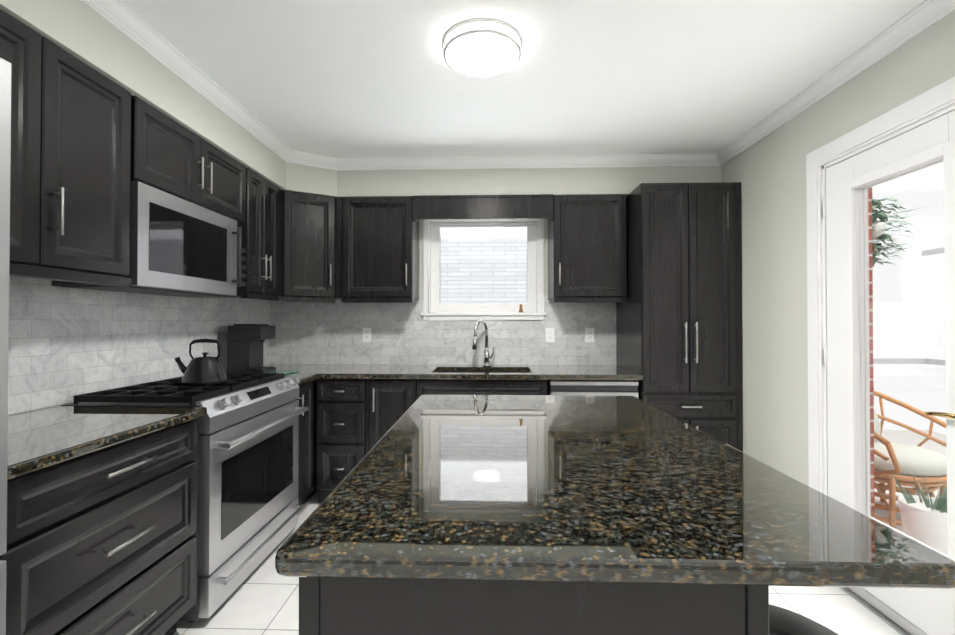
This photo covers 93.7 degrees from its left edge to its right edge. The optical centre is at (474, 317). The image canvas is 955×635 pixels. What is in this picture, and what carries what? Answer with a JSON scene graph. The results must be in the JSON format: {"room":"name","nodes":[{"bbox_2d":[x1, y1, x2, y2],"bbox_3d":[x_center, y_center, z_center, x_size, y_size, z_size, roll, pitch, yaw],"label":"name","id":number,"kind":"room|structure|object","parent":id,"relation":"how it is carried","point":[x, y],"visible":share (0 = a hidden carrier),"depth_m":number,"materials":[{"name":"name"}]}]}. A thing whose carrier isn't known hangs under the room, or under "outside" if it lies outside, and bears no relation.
{"room":"kitchen","nodes":[
{"label":"kitchen","id":0,"kind":"room"},
{"bbox_2d":[8,365,266,415],"bbox_3d":[-1.846,0.036,0.554,0.100,2.480,6.510,0,-1,2],"label":"wall","id":1,"kind":"structure","parent":0,"point":[45,408],"depth_m":1.79,"materials":[{"name":"grey paint"}]},
{"bbox_2d":[0,9,131,286],"bbox_3d":[-1.571,-0.527,1.377,0.394,0.794,0.902,0,-1,2],"label":"upper cabinet","id":2,"kind":"object","parent":1,"relation":"attached to","point":[70,170],"visible":0.96,"depth_m":1.55,"materials":[{"name":"brown wood"}]},
{"bbox_2d":[8,276,271,414],"bbox_3d":[-1.736,0.094,2.306,0.008,0.560,2.760,0,-1,2],"label":"tile backsplash","id":3,"kind":"structure","parent":1,"relation":"attached to","point":[66,345],"depth_m":2.08,"materials":[{"name":"tile"}]},
{"bbox_2d":[239,168,278,300],"bbox_3d":[-1.523,-0.512,2.902,0.394,0.794,0.397,0,-1,2],"label":"upper cabinet","id":4,"kind":"object","parent":1,"relation":"attached to","point":[261,222],"visible":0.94,"depth_m":2.86,"materials":[{"name":"brown wood"}]},
{"bbox_2d":[0,0,721,196],"bbox_3d":[-0.044,-1.070,0.458,3.510,0.269,6.410,0,-1,2],"label":"wall","id":5,"kind":"structure","parent":0,"point":[80,30],"depth_m":2.88,"materials":[{"name":"grey paint"}]},
{"bbox_2d":[130,95,245,222],"bbox_3d":[-1.543,-0.740,2.268,0.394,0.352,0.850,0,-1,2],"label":"upper cabinet","id":6,"kind":"object","parent":5,"relation":"attached to","point":[169,155],"visible":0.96,"depth_m":2.14,"materials":[{"name":"brown wood"}]},
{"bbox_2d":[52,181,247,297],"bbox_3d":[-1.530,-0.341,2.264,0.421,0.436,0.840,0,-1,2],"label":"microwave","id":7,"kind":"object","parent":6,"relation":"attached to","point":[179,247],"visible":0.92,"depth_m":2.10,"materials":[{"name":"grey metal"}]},
{"bbox_2d":[412,194,553,221],"bbox_3d":[0.061,-0.818,3.356,1.045,0.177,0.104,0,-1,2],"label":"window valance","id":8,"kind":"object","parent":5,"relation":"attached to","point":[448,207],"visible":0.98,"depth_m":3.31,"materials":[{"name":"brown wood"}]},
{"bbox_2d":[81,0,954,169],"bbox_3d":[0.137,-1.170,0.284,3.138,0.072,6.072,0,-1,2],"label":"crown molding","id":9,"kind":"structure","parent":5,"relation":"attached to","point":[126,20],"depth_m":2.49,"materials":[{"name":"white paint"}]},
{"bbox_2d":[270,219,615,365],"bbox_3d":[0.210,0.068,3.715,3.810,2.480,0.140,0,-1,2],"label":"wall","id":10,"kind":"structure","parent":0,"point":[545,257],"depth_m":3.64,"materials":[{"name":"grey paint"}]},
{"bbox_2d":[275,187,342,302],"bbox_3d":[-1.348,-0.507,3.399,0.712,0.794,0.598,0,-1,2],"label":"upper cabinet","id":11,"kind":"object","parent":10,"relation":"attached to","point":[310,232],"visible":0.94,"depth_m":3.26,"materials":[{"name":"brown wood"}]},
{"bbox_2d":[341,196,418,302],"bbox_3d":[-0.723,-0.506,3.486,0.528,0.794,0.384,0,-1,2],"label":"upper cabinet","id":12,"kind":"object","parent":10,"relation":"attached to","point":[380,252],"visible":0.98,"depth_m":3.34,"materials":[{"name":"brown wood"}]},
{"bbox_2d":[272,296,615,364],"bbox_3d":[-0.277,0.107,3.656,2.838,0.560,0.008,0,-1,2],"label":"tile backsplash","id":13,"kind":"structure","parent":10,"relation":"attached to","point":[306,333],"depth_m":3.65,"materials":[{"name":"tile"}]},
{"bbox_2d":[363,328,370,341],"bbox_3d":[-0.882,0.142,3.666,0.072,0.116,0.007,0,-1,2],"label":"electrical outlet","id":14,"kind":"object","parent":13,"relation":"attached to","point":[366,334],"visible":1,"depth_m":3.66,"materials":[{"name":"white plastic"}]},
{"bbox_2d":[546,328,554,341],"bbox_3d":[0.610,0.142,3.619,0.072,0.116,0.007,0,-1,2],"label":"electrical outlet","id":15,"kind":"object","parent":13,"relation":"attached to","point":[550,334],"visible":1,"depth_m":3.62,"materials":[{"name":"white plastic"}]},
{"bbox_2d":[585,328,593,341],"bbox_3d":[0.927,0.142,3.608,0.072,0.116,0.007,0,-1,2],"label":"electrical outlet","id":16,"kind":"object","parent":13,"relation":"attached to","point":[589,334],"visible":1,"depth_m":3.61,"materials":[{"name":"white plastic"}]},
{"bbox_2d":[421,219,545,320],"bbox_3d":[0.072,-0.389,3.701,1.015,0.832,0.165,0,-1,2],"label":"window","id":17,"kind":"structure","parent":10,"relation":"in","point":[435,308],"depth_m":3.68,"materials":[{"name":"white paint"}]},
{"bbox_2d":[548,195,627,302],"bbox_3d":[0.854,-0.507,3.436,0.535,0.794,0.384,0,-1,2],"label":"upper cabinet","id":18,"kind":"object","parent":10,"relation":"attached to","point":[587,248],"visible":1,"depth_m":3.29,"materials":[{"name":"brown wood"}]},
{"bbox_2d":[121,0,924,157],"bbox_3d":[0.058,-1.254,0.506,3.910,0.100,6.510,0,-1,2],"label":"ceiling","id":19,"kind":"structure","parent":0,"point":[355,78],"depth_m":2.14,"materials":[{"name":"white paint"}]},
{"bbox_2d":[443,18,521,76],"bbox_3d":[0.033,-1.160,1.952,0.344,0.059,0.344,0,-1,2],"label":"flush-mount ceiling light","id":20,"kind":"object","parent":19,"relation":"attached to","point":[482,47],"visible":1,"depth_m":1.89,"materials":[{"name":"white paint"}]},
{"bbox_2d":[173,492,903,634],"bbox_3d":[0.058,1.326,0.481,3.910,0.100,6.510,0,-1,2],"label":"floor","id":21,"kind":"structure","parent":0,"point":[262,598],"depth_m":1.99,"materials":[{"name":"tile"}]},
{"bbox_2d":[0,58,10,634],"bbox_3d":[-1.320,0.381,0.444,0.896,1.788,0.910,0,-1,2],"label":"refrigerator","id":22,"kind":"object","parent":21,"relation":"on","point":[5,111],"visible":1,"depth_m":0.88,"materials":[{"name":"grey"}]},
{"bbox_2d":[0,419,197,634],"bbox_3d":[-1.442,0.845,1.380,0.655,0.879,0.943,0,-1,2],"label":"base cabinet","id":23,"kind":"object","parent":21,"relation":"on","point":[102,542],"visible":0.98,"depth_m":1.41,"materials":[{"name":"brown wood"}]},
{"bbox_2d":[7,406,206,480],"bbox_3d":[-1.439,0.383,1.389,0.640,0.035,0.951,0,-1,2],"label":"countertop","id":24,"kind":"structure","parent":23,"relation":"on","point":[42,439],"depth_m":1.47,"materials":[{"name":"black stone"}]},
{"bbox_2d":[61,373,308,622],"bbox_3d":[-1.371,0.815,2.309,0.709,0.958,0.888,0,-1,2],"label":"range","id":25,"kind":"object","parent":21,"relation":"on","point":[249,508],"visible":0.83,"depth_m":2.09,"materials":[{"name":"grey metal"}]},
{"bbox_2d":[175,339,226,385],"bbox_3d":[-1.394,0.221,2.269,0.256,0.227,0.201,0,-1,2],"label":"kettle","id":26,"kind":"object","parent":25,"relation":"on","point":[204,370],"visible":1,"depth_m":2.21,"materials":[{"name":"black metal"}]},
{"bbox_2d":[295,379,316,504],"bbox_3d":[-1.383,0.864,3.226,0.655,0.879,0.916,0,-1,2],"label":"base cabinet","id":27,"kind":"object","parent":21,"relation":"on","point":[307,456],"visible":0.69,"depth_m":2.97,"materials":[{"name":"brown wood"}]},
{"bbox_2d":[284,373,318,383],"bbox_3d":[-1.392,0.398,2.889,0.640,0.035,0.247,0,-1,2],"label":"countertop","id":28,"kind":"structure","parent":27,"relation":"on","point":[303,377],"depth_m":2.93,"materials":[{"name":"black stone"}]},
{"bbox_2d":[267,365,642,379],"bbox_3d":[-0.283,0.506,3.321,2.827,0.244,0.649,0,-1,2],"label":"countertop","id":29,"kind":"structure","parent":27,"relation":"on","point":[493,372],"depth_m":3.17,"materials":[{"name":"black stone"}]},
{"bbox_2d":[269,370,299,374],"bbox_3d":[-1.464,0.377,3.035,0.435,0.007,0.320,0,-1,2],"label":"board","id":30,"kind":"object","parent":29,"relation":"on","point":[285,372],"visible":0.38,"depth_m":3.10,"materials":[{"name":"green"}]},
{"bbox_2d":[219,324,275,372],"bbox_3d":[-1.542,0.208,3.044,0.300,0.330,0.210,0,-1,2],"label":"coffee maker","id":31,"kind":"object","parent":30,"relation":"on","point":[241,348],"visible":0.94,"depth_m":2.95,"materials":[{"name":"black plastic"}]},
{"bbox_2d":[435,371,529,372],"bbox_3d":[0.057,0.524,3.298,0.734,0.208,0.409,0,-1,2],"label":"sink","id":32,"kind":"object","parent":29,"relation":"in","point":[435,371],"depth_m":3.50,"materials":[{"name":"grey metal"}]},
{"bbox_2d":[472,319,493,365],"bbox_3d":[0.068,0.200,3.473,0.171,0.369,0.223,0,-1,2],"label":"faucet","id":33,"kind":"object","parent":29,"relation":"on","point":[487,356],"visible":1,"depth_m":3.53,"materials":[{"name":"silver metal"}]},
{"bbox_2d":[316,379,365,502],"bbox_3d":[-0.913,0.865,3.345,0.343,0.879,0.655,0,-1,2],"label":"base cabinet","id":34,"kind":"object","parent":21,"relation":"on","point":[340,429],"visible":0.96,"depth_m":3.06,"materials":[{"name":"brown wood"}]},
{"bbox_2d":[366,379,415,453],"bbox_3d":[-0.566,0.865,3.333,0.345,0.879,0.654,0,-1,2],"label":"door","id":35,"kind":"structure","parent":21,"relation":"on","point":[389,402],"depth_m":3.06,"materials":[{"name":"brown wood"}]},
{"bbox_2d":[416,379,546,399],"bbox_3d":[0.056,0.864,3.314,0.894,0.880,0.655,0,-1,2],"label":"base cabinet","id":36,"kind":"object","parent":21,"relation":"on","point":[471,387],"visible":0.04,"depth_m":3.04,"materials":[{"name":"brown wood"}]},
{"bbox_2d":[547,380,638,397],"bbox_3d":[0.812,0.866,3.290,0.586,0.875,0.592,0,-1,2],"label":"dishwasher","id":37,"kind":"object","parent":21,"relation":"on","point":[599,387],"visible":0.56,"depth_m":3.01,"materials":[{"name":"grey metal"}]},
{"bbox_2d":[275,395,954,634],"bbox_3d":[0.226,0.825,1.402,1.023,0.920,1.502,0,-1,2],"label":"kitchen island","id":38,"kind":"object","parent":21,"relation":"on","point":[523,515],"visible":1,"depth_m":0.74,"materials":[{"name":"black stone"}]},
{"bbox_2d":[616,182,742,451],"bbox_3d":[1.465,0.199,3.276,0.668,2.209,0.655,0,-1,2],"label":"pantry cabinet","id":39,"kind":"object","parent":21,"relation":"on","point":[679,330],"visible":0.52,"depth_m":3.00,"materials":[{"name":"brown wood"}]},
{"bbox_2d":[769,604,838,634],"bbox_3d":[0.721,1.021,1.058,0.416,0.523,0.416,0,-1,2],"label":"stool","id":40,"kind":"object","parent":21,"relation":"on","point":[782,621],"visible":0.29,"depth_m":1.11,"materials":[{"name":"black plastic"}]},
{"bbox_2d":[721,10,954,485],"bbox_3d":[1.834,0.035,0.387,0.248,2.480,6.410,0,-1,2],"label":"wall","id":41,"kind":"structure","parent":0,"point":[768,172],"depth_m":2.54,"materials":[{"name":"grey paint"}]},
{"bbox_2d":[841,587,910,634],"bbox_3d":[1.809,1.282,1.869,0.127,0.014,0.751,0,-1,2],"label":"door threshold sill","id":42,"kind":"structure","parent":41,"relation":"attached to","point":[880,614],"depth_m":1.95,"materials":[{"name":"silver metal"}]},
{"bbox_2d":[806,77,954,517],"bbox_3d":[1.873,0.210,1.877,0.266,2.159,0.973,0,-1,2],"label":"door frame","id":43,"kind":"structure","parent":41,"relation":"attached to","point":[934,100],"depth_m":2.27,"materials":[{"name":"white paint"}]},
{"bbox_2d":[822,110,954,634],"bbox_3d":[1.761,0.262,1.891,0.121,2.036,0.771,0,-1,2],"label":"door","id":44,"kind":"structure","parent":41,"relation":"in","point":[846,355],"depth_m":2.00,"materials":[{"name":"white paint"}]},
{"bbox_2d":[872,162,946,532],"bbox_3d":[3.680,-0.003,2.625,3.300,2.800,5.600,0,-1,2],"label":"shell","id":45,"kind":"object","parent":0,"point":[934,220],"depth_m":5.27,"materials":[{"name":"white"}]},
{"bbox_2d":[872,196,925,266],"bbox_3d":[2.366,-0.791,2.675,0.425,1.018,0.446,0,-1,2],"label":"hanging plant","id":46,"kind":"object","parent":45,"relation":"hanging from","point":[879,228],"depth_m":2.60,"materials":[{"name":"green plant"}]},
{"bbox_2d":[874,391,946,528],"bbox_3d":[2.767,0.877,2.947,0.757,0.847,0.715,0,-1,2],"label":"rattan chair","id":47,"kind":"object","parent":45,"relation":"on","point":[886,453],"depth_m":2.74,"materials":[{"name":"brown wicker"}]},
{"bbox_2d":[888,467,947,554],"bbox_3d":[2.435,1.065,2.386,0.277,0.458,0.302,0,-1,2],"label":"planter","id":48,"kind":"object","parent":45,"relation":"on","point":[939,510],"depth_m":2.34,"materials":[{"name":"white ceramic"}]},
{"label":"outside","id":49,"kind":"structure","parent":0,"visible":0},
{"bbox_2d":[441,227,526,302],"bbox_3d":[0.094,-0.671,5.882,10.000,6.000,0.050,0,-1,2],"label":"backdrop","id":50,"kind":"structure","parent":49,"point":[476,294],"depth_m":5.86,"materials":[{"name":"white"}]}
]}

